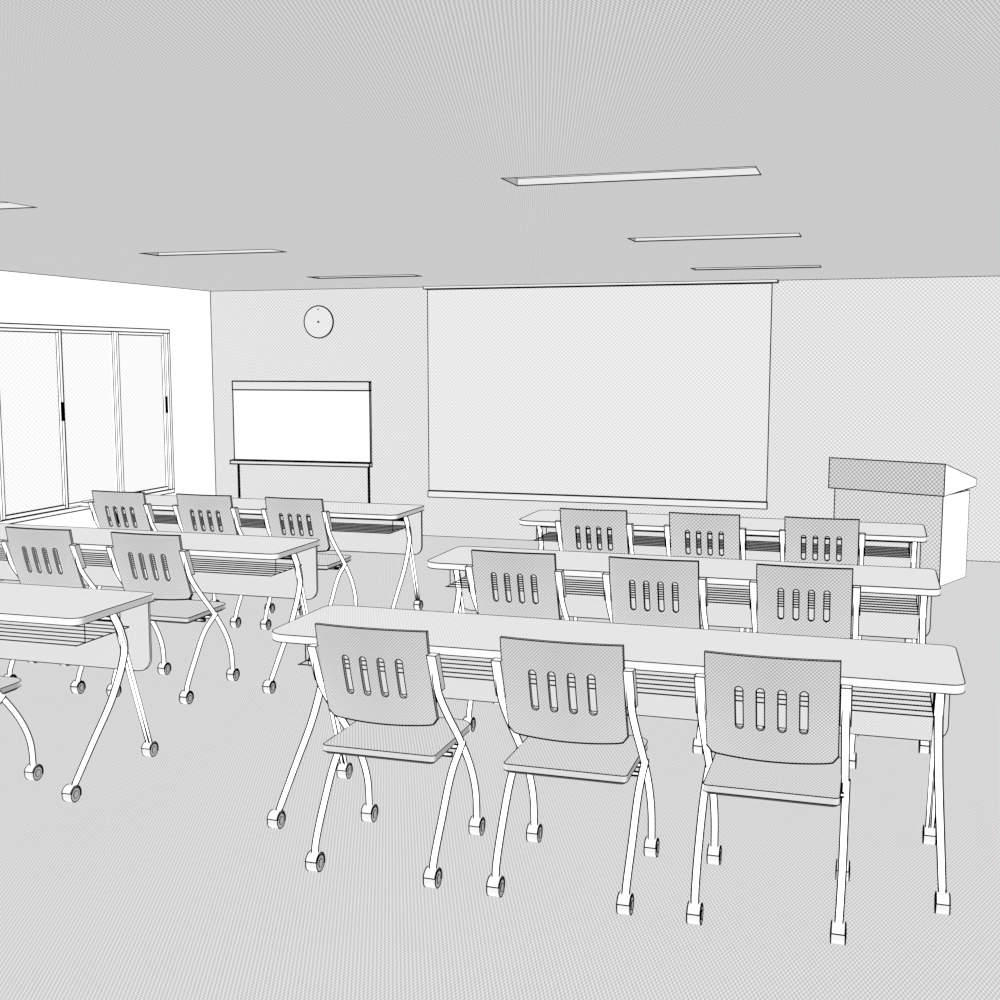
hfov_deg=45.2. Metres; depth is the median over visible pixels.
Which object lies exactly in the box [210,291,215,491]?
trim
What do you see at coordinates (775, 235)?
ceiling light
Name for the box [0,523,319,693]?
table
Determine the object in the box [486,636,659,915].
chair
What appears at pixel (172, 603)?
chair
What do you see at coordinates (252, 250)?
ceiling light
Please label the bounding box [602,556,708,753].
chair
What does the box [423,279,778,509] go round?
projection screen
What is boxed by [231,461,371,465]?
tray
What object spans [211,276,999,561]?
wall
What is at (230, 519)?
chair
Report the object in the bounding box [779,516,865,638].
chair
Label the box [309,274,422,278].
ceiling light
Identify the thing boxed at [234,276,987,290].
trim
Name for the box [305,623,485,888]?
chair
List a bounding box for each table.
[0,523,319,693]
[0,582,158,802]
[81,494,423,609]
[267,605,965,914]
[427,546,940,753]
[519,510,926,642]
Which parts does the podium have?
panel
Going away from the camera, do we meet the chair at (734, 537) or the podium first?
the chair at (734, 537)
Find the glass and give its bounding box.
[0,332,165,514]
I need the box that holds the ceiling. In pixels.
[0,0,999,290]
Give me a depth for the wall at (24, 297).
11.56 m
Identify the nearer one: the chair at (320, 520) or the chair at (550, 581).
the chair at (550, 581)
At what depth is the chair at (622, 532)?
7.09 m
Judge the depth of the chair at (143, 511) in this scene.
8.06 m
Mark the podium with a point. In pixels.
(936, 496)
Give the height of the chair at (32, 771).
0.865 m
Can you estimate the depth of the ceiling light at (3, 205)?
5.51 m
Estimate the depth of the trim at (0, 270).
10.48 m
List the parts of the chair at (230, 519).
backrest, frame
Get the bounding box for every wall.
[0,271,215,527]
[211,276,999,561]
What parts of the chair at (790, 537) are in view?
backrest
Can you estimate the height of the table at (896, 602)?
0.740 m
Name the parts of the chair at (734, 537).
backrest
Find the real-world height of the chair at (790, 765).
0.865 m
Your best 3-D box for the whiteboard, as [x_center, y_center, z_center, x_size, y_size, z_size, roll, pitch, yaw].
[-1.962,-0.411,11.864,1.493,1.524,0.460,2,7,15]
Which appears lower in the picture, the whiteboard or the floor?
the floor
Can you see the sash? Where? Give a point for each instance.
(114, 337)
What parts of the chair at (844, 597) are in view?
backrest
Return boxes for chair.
[0,526,125,693]
[0,676,43,780]
[88,490,191,599]
[106,531,239,703]
[172,493,274,627]
[260,497,357,629]
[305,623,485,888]
[463,549,576,731]
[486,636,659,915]
[555,508,634,619]
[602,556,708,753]
[664,512,749,631]
[686,650,852,944]
[749,563,860,768]
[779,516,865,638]
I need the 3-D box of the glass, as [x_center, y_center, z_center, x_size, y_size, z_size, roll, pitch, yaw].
[-4.573,-0.366,7.537,0.005,1.580,8.825,2,7,17]
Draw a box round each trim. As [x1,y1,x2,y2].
[0,270,205,290]
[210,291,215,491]
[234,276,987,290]
[423,535,993,561]
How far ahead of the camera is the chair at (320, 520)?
7.70 m
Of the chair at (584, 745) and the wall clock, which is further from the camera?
the wall clock
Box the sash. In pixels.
[0,328,169,519]
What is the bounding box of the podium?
[828,457,976,585]
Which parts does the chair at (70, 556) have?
backrest, frame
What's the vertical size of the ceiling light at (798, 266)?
0.037 m
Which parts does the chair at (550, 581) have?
backrest, frame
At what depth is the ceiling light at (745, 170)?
4.64 m
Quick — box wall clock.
[304,305,333,338]
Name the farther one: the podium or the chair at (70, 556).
the podium
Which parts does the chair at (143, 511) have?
backrest, frame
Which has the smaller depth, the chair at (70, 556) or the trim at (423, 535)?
the chair at (70, 556)
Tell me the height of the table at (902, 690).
0.738 m
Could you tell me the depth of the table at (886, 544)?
7.42 m
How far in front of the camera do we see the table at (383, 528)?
8.36 m
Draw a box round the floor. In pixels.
[0,536,999,999]
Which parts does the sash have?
handles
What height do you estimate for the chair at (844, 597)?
0.867 m
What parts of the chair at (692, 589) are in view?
backrest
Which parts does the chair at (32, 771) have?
seat, frame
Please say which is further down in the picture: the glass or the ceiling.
the glass
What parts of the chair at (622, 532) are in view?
backrest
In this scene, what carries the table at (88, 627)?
on the floor
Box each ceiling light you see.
[0,201,36,208]
[139,249,284,255]
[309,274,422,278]
[501,166,760,185]
[627,233,801,241]
[690,265,820,270]
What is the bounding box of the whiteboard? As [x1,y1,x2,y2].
[230,380,372,502]

